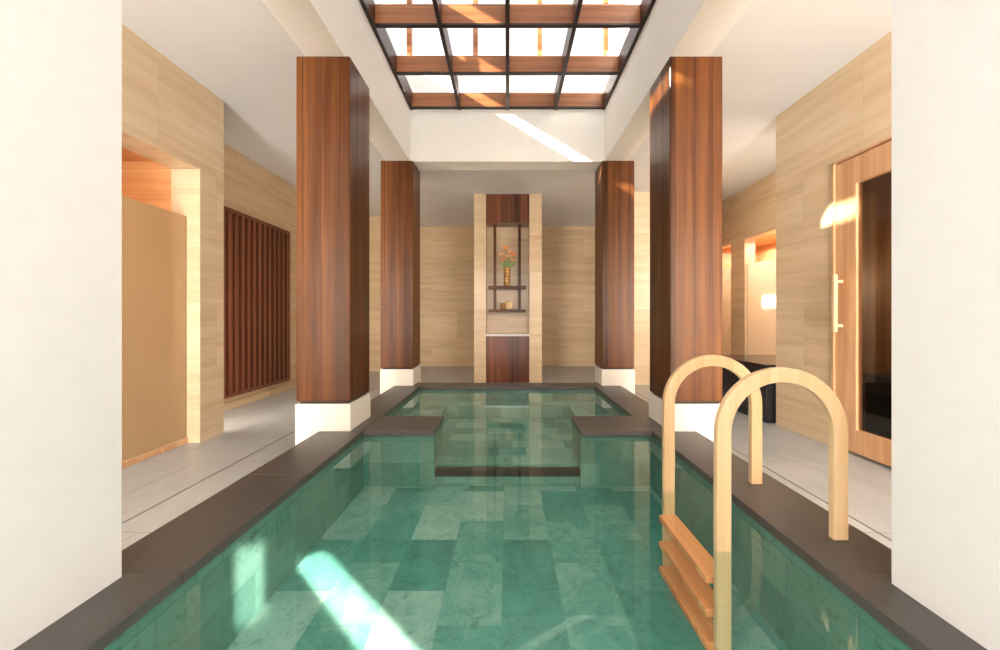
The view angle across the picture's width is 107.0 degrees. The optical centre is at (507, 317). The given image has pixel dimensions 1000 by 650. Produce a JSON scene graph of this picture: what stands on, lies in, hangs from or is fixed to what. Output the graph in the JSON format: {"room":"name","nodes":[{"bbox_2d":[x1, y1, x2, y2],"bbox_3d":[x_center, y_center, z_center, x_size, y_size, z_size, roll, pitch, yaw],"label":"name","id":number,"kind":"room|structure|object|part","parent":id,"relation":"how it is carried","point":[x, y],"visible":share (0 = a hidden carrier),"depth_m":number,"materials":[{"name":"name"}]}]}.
{"room":"spa","nodes":[
{"label":"spa","id":0,"kind":"room"},
{"bbox_2d":[0,0,121,649],"bbox_3d":[-1.470,-0.557,0.181,0.410,2.814,2.063,0,0,0],"label":"wall","id":1,"kind":"structure","parent":0,"point":[61,60],"depth_m":1.05,"materials":[{"name":"white paint"}]},
{"bbox_2d":[262,0,409,160],"bbox_3d":[-1.373,-2.308,2.337,0.298,0.688,5.185,0,0,0],"label":"ceiling beam","id":2,"kind":"structure","parent":1,"relation":"attached to","point":[317,27],"depth_m":3.04,"materials":[{"name":"beige paint"}]},
{"bbox_2d":[122,148,170,210],"bbox_3d":[-3.608,-0.170,1.887,1.284,2.550,2.856,0,0,0],"label":"wall","id":3,"kind":"structure","parent":0,"point":[144,180],"depth_m":3.26,"materials":[{"name":"orange wood"}]},
{"bbox_2d":[122,24,223,442],"bbox_3d":[-3.162,-0.480,1.088,0.901,3.170,4.896,0,0,0],"label":"wall","id":4,"kind":"structure","parent":0,"point":[170,119],"depth_m":3.26,"materials":[{"name":"wood"}]},
{"bbox_2d":[224,143,295,402],"bbox_3d":[-3.421,-0.480,5.572,0.128,3.170,4.072,0,0,0],"label":"wall","id":5,"kind":"structure","parent":0,"point":[251,189],"depth_m":5.11,"materials":[{"name":"wood"}]},
{"bbox_2d":[224,206,289,398],"bbox_3d":[-3.319,-0.174,4.730,0.076,2.244,1.726,0,0,0],"label":"slatted screen","id":6,"kind":"object","parent":5,"relation":"attached to","point":[256,251],"visible":0.6,"depth_m":4.81,"materials":[{"name":"brown wood"}]},
{"bbox_2d":[224,382,295,410],"bbox_3d":[-3.345,1.062,5.555,0.026,0.085,4.020,0,0,0],"label":"baseboard","id":7,"kind":"structure","parent":5,"relation":"attached to","point":[236,403],"depth_m":4.93,"materials":[{"name":"wood"}]},
{"bbox_2d":[369,217,382,370],"bbox_3d":[-2.911,-0.480,8.007,1.148,3.170,0.799,0,0,0],"label":"wall","id":8,"kind":"structure","parent":0,"point":[374,222],"depth_m":7.61,"materials":[{"name":"beige wood"}]},
{"bbox_2d":[122,0,891,226],"bbox_3d":[0.255,-2.116,3.651,10.030,0.102,10.022,0,0,0],"label":"ceiling","id":9,"kind":"structure","parent":0,"point":[776,52],"depth_m":3.23,"materials":[{"name":"paint"}]},
{"bbox_2d":[410,109,604,169],"bbox_3d":[0.000,-2.308,4.794,2.448,0.688,0.272,0,0,0],"label":"ceiling beam","id":10,"kind":"structure","parent":9,"relation":"attached to","point":[440,139],"depth_m":4.66,"materials":[{"name":"beige paint"}]},
{"bbox_2d":[359,0,655,109],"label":"window","id":11,"kind":"structure","parent":9,"relation":"in","point":[507,82],"depth_m":3.97,"materials":[{"name":"brown wood"}]},
{"bbox_3d":[-1.250,-3.744,4.726,0.060,0.926,0.068,0,0,0],"label":"post","id":12,"kind":"part","parent":11,"relation":"part of","materials":[{"name":"brown wood"}]},
{"bbox_3d":[-0.408,-3.744,4.726,0.060,0.926,0.068,0,0,0],"label":"post","id":13,"kind":"part","parent":11,"relation":"part of","materials":[{"name":"brown wood"}]},
{"bbox_3d":[0.408,-3.744,4.726,0.060,0.926,0.068,0,0,0],"label":"post","id":14,"kind":"part","parent":11,"relation":"part of","materials":[{"name":"brown wood"}]},
{"bbox_3d":[1.250,-3.744,4.726,0.060,0.926,0.068,0,0,0],"label":"post","id":15,"kind":"part","parent":11,"relation":"part of","materials":[{"name":"brown wood"}]},
{"bbox_2d":[122,366,891,549],"bbox_3d":[0.255,1.211,3.651,10.030,0.212,10.022,0,0,0],"label":"floor","id":16,"kind":"structure","parent":0,"point":[250,427],"depth_m":2.82,"materials":[{"name":"grey tile"}]},
{"bbox_2d":[122,196,187,468],"bbox_3d":[-2.839,0.106,1.895,0.051,1.998,2.737,0,0,0],"label":"partition panel","id":17,"kind":"object","parent":16,"relation":"on","point":[154,239],"visible":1,"depth_m":2.95,"materials":[{"name":"beige glass"}]},
{"bbox_3d":[-2.839,1.082,1.895,0.051,0.047,2.737,0,0,0],"label":"rail","id":18,"kind":"part","parent":17,"relation":"part of","materials":[{"name":"brown wood"}]},
{"bbox_2d":[122,386,378,523],"bbox_3d":[-2.068,1.104,3.060,0.013,0.001,8.840,0,0,0],"label":"trim","id":19,"kind":"structure","parent":16,"relation":"on","point":[378,386],"depth_m":2.48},
{"bbox_2d":[295,56,370,444],"bbox_3d":[-1.385,-0.429,2.978,0.416,3.068,0.411,0,0,0],"label":"column","id":20,"kind":"structure","parent":16,"relation":"on","point":[332,96],"depth_m":2.78,"materials":[{"name":"brown wood"}]},
{"bbox_2d":[380,161,420,393],"bbox_3d":[-1.385,-0.429,4.819,0.416,3.068,0.391,0,0,0],"label":"column","id":21,"kind":"structure","parent":16,"relation":"on","point":[400,180],"depth_m":4.63,"materials":[{"name":"brown wood"}]},
{"bbox_2d":[13,431,986,649],"bbox_3d":[0.000,1.113,0.786,2.822,0.527,4.276,0,0,0],"label":"swimming pool","id":22,"kind":"object","parent":16,"relation":"in","point":[342,540],"visible":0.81,"depth_m":1.70,"materials":[{"name":"green stone"}]},
{"bbox_2d":[659,355,847,649],"bbox_3d":[1.034,0.741,1.658,0.529,1.100,0.503,0,0,0],"label":"pool ladder","id":23,"kind":"object","parent":22,"relation":"attached to","point":[687,568],"visible":1,"depth_m":1.45,"materials":[{"name":"brown wood"}]},
{"bbox_3d":[1.048,0.741,1.896,0.501,1.100,0.027,0,0,0],"label":"handrail","id":24,"kind":"part","parent":23,"relation":"part of","materials":[{"name":"brown wood"}]},
{"bbox_3d":[1.048,0.741,1.420,0.501,1.100,0.027,0,0,0],"label":"handrail","id":25,"kind":"part","parent":23,"relation":"part of","materials":[{"name":"brown wood"}]},
{"bbox_2d":[351,383,661,476],"bbox_3d":[0.000,1.050,3.799,2.822,0.400,2.059,0,0,0],"label":"pool","id":26,"kind":"object","parent":16,"relation":"on","point":[482,429],"visible":0.85,"depth_m":3.68,"materials":[{"name":"green stone"}]},
{"bbox_2d":[388,390,626,466],"bbox_3d":[0.000,1.070,3.774,2.354,0.359,1.734,0,0,0],"label":"basin","id":27,"kind":"object","parent":26,"relation":"in","point":[478,428],"depth_m":3.95,"materials":[{"name":"green stone"}]},
{"bbox_2d":[474,194,541,382],"bbox_3d":[0.007,-0.479,6.377,1.132,3.169,0.438,0,0,0],"label":"display niche","id":28,"kind":"object","parent":16,"relation":"on","point":[507,345],"visible":0.82,"depth_m":6.19,"materials":[{"name":"wood"}]},
{"bbox_2d":[488,225,525,311],"bbox_3d":[-0.007,-0.836,6.337,0.629,1.496,0.246,0,0,0],"label":"shelf","id":29,"kind":"object","parent":28,"relation":"hanging from","point":[494,287],"visible":1,"depth_m":6.31,"materials":[{"name":"brown wood"}]},
{"bbox_3d":[-0.215,-0.839,6.320,0.048,1.490,0.026,0,0,0],"label":"rod","id":30,"kind":"part","parent":29,"relation":"part of","materials":[{"name":"brown wood"}]},
{"bbox_2d":[504,267,509,285],"bbox_3d":[-0.010,-0.691,6.273,0.116,0.314,0.116,0,0,0],"label":"vase","id":31,"kind":"object","parent":29,"relation":"on","point":[506,269],"visible":0.99,"depth_m":6.23,"materials":[{"name":"brown metal"}]},
{"bbox_2d":[498,245,516,266],"bbox_3d":[0.003,-1.021,6.276,0.319,0.385,0.169,0,0,0],"label":"flower arrangement","id":32,"kind":"object","parent":31,"relation":"in","point":[507,264],"visible":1,"depth_m":6.26,"materials":[{"name":"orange plant"}]},
{"bbox_3d":[-0.007,-0.112,6.337,0.629,0.047,0.246,0,0,0],"label":"shelf","id":33,"kind":"part","parent":29,"relation":"part of","materials":[{"name":"brown wood"}]},
{"bbox_3d":[-0.007,-0.510,6.337,0.629,0.047,0.246,0,0,0],"label":"shelf","id":34,"kind":"part","parent":29,"relation":"part of","materials":[{"name":"brown wood"}]},
{"bbox_2d":[505,301,512,308],"bbox_3d":[0.025,-0.205,6.282,0.133,0.140,0.133,0,0,0],"label":"candle jar","id":35,"kind":"object","parent":29,"relation":"on","point":[508,304],"visible":0.88,"depth_m":6.23,"materials":[{"name":"beige wax"}]},
{"bbox_3d":[0.205,-0.839,6.320,0.048,1.490,0.026,0,0,0],"label":"rod","id":36,"kind":"part","parent":29,"relation":"part of","materials":[{"name":"brown wood"}]},
{"bbox_3d":[0.003,-1.824,6.332,0.722,0.479,0.288,0,0,0],"label":"header panel","id":37,"kind":"part","parent":28,"relation":"part of","materials":[{"name":"red wood"}]},
{"bbox_3d":[0.003,-0.479,6.537,0.722,3.169,0.119,0,0,0],"label":"panel","id":38,"kind":"part","parent":28,"relation":"part of","materials":[{"name":"stone"}]},
{"bbox_2d":[594,161,634,393],"bbox_3d":[1.385,-0.429,4.819,0.416,3.068,0.391,0,0,0],"label":"column","id":39,"kind":"structure","parent":16,"relation":"on","point":[614,180],"depth_m":4.63,"materials":[{"name":"brown wood"}]},
{"bbox_2d":[649,56,721,441],"bbox_3d":[1.418,-0.429,2.978,0.408,3.068,0.411,0,0,0],"label":"column","id":40,"kind":"structure","parent":16,"relation":"on","point":[686,95],"depth_m":2.78,"materials":[{"name":"brown wood"}]},
{"bbox_2d":[722,268,730,354],"bbox_3d":[3.842,0.128,6.579,0.051,1.955,0.612,0,0,0],"label":"glass screen","id":41,"kind":"object","parent":16,"relation":"on","point":[726,273],"visible":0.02,"depth_m":6.47,"materials":[{"name":"beige glass"}]},
{"bbox_2d":[719,355,775,422],"bbox_3d":[3.209,0.797,4.341,1.096,0.616,1.041,0,0,0],"label":"bench","id":42,"kind":"object","parent":16,"relation":"on","point":[753,363],"visible":0.22,"depth_m":4.11,"materials":[{"name":"paint"}]},
{"bbox_2d":[747,258,775,354],"bbox_3d":[3.842,0.128,5.295,0.051,1.955,1.241,0,0,0],"label":"glass screen","id":43,"kind":"object","parent":16,"relation":"on","point":[761,276],"visible":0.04,"depth_m":5.58,"materials":[{"name":"beige glass"}]},
{"bbox_2d":[636,392,891,540],"bbox_3d":[1.902,1.104,2.295,0.013,0.001,7.310,0,0,0],"label":"trim","id":44,"kind":"structure","parent":16,"relation":"on","point":[636,392],"depth_m":2.29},
{"bbox_2d":[862,373,891,438],"bbox_3d":[3.719,0.816,2.363,0.722,0.578,2.346,0,0,0],"label":"bench","id":45,"kind":"object","parent":16,"relation":"on","point":[878,385],"visible":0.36,"depth_m":3.36,"materials":[{"name":"black paint"}]},
{"bbox_3d":[3.719,0.544,2.363,0.722,0.034,2.346,0,0,0],"label":"seat","id":46,"kind":"part","parent":45,"relation":"part of","materials":[{"name":"black paint"}]},
{"bbox_2d":[418,227,596,365],"bbox_3d":[0.637,-0.480,8.470,8.245,3.170,0.128,0,0,0],"label":"wall","id":47,"kind":"structure","parent":0,"point":[446,253],"depth_m":8.41,"materials":[{"name":"beige wood"}]},
{"bbox_2d":[632,192,649,384],"bbox_3d":[2.741,-0.480,6.481,1.318,3.170,0.808,0,0,0],"label":"wall","id":48,"kind":"structure","parent":0,"point":[641,199],"depth_m":6.08,"materials":[{"name":"wood"}]},
{"bbox_2d":[722,233,775,269],"bbox_3d":[4.361,-0.128,5.780,0.799,2.465,2.380,0,0,0],"label":"wall","id":49,"kind":"structure","parent":0,"point":[765,247],"depth_m":6.73,"materials":[{"name":"orange wood"}]},
{"bbox_2d":[722,171,891,430],"bbox_3d":[3.783,-0.480,4.229,1.615,3.171,6.843,0,0,0],"label":"wall","id":50,"kind":"structure","parent":0,"point":[876,192],"depth_m":3.57,"materials":[{"name":"beige wood"}]},
{"bbox_2d":[776,30,891,445],"bbox_3d":[2.869,-0.480,1.224,0.212,3.170,5.168,0,0,0],"label":"wall","id":51,"kind":"structure","parent":0,"point":[850,111],"depth_m":3.35,"materials":[{"name":"wood"}]},
{"bbox_2d":[831,135,891,466],"bbox_3d":[2.754,-0.100,2.681,0.128,2.410,0.925,0,0,0],"label":"door","id":52,"kind":"structure","parent":51,"relation":"in","point":[848,174],"depth_m":2.98,"materials":[{"name":"brown wood"}]},
{"bbox_3d":[2.728,-0.119,3.060,0.076,0.476,0.029,0,0,0],"label":"handle","id":53,"kind":"part","parent":52,"relation":"part of","materials":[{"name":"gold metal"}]},
{"bbox_2d":[892,0,999,649],"bbox_3d":[1.434,-0.557,0.167,0.412,2.814,2.033,0,0,0],"label":"wall","id":54,"kind":"structure","parent":0,"point":[946,53],"depth_m":1.03,"materials":[{"name":"white paint"}]},
{"bbox_2d":[605,0,752,160],"bbox_3d":[1.373,-2.308,2.337,0.298,0.688,5.185,0,0,0],"label":"ceiling beam","id":55,"kind":"structure","parent":54,"relation":"attached to","point":[672,27],"depth_m":3.10,"materials":[{"name":"beige paint"}]}
]}

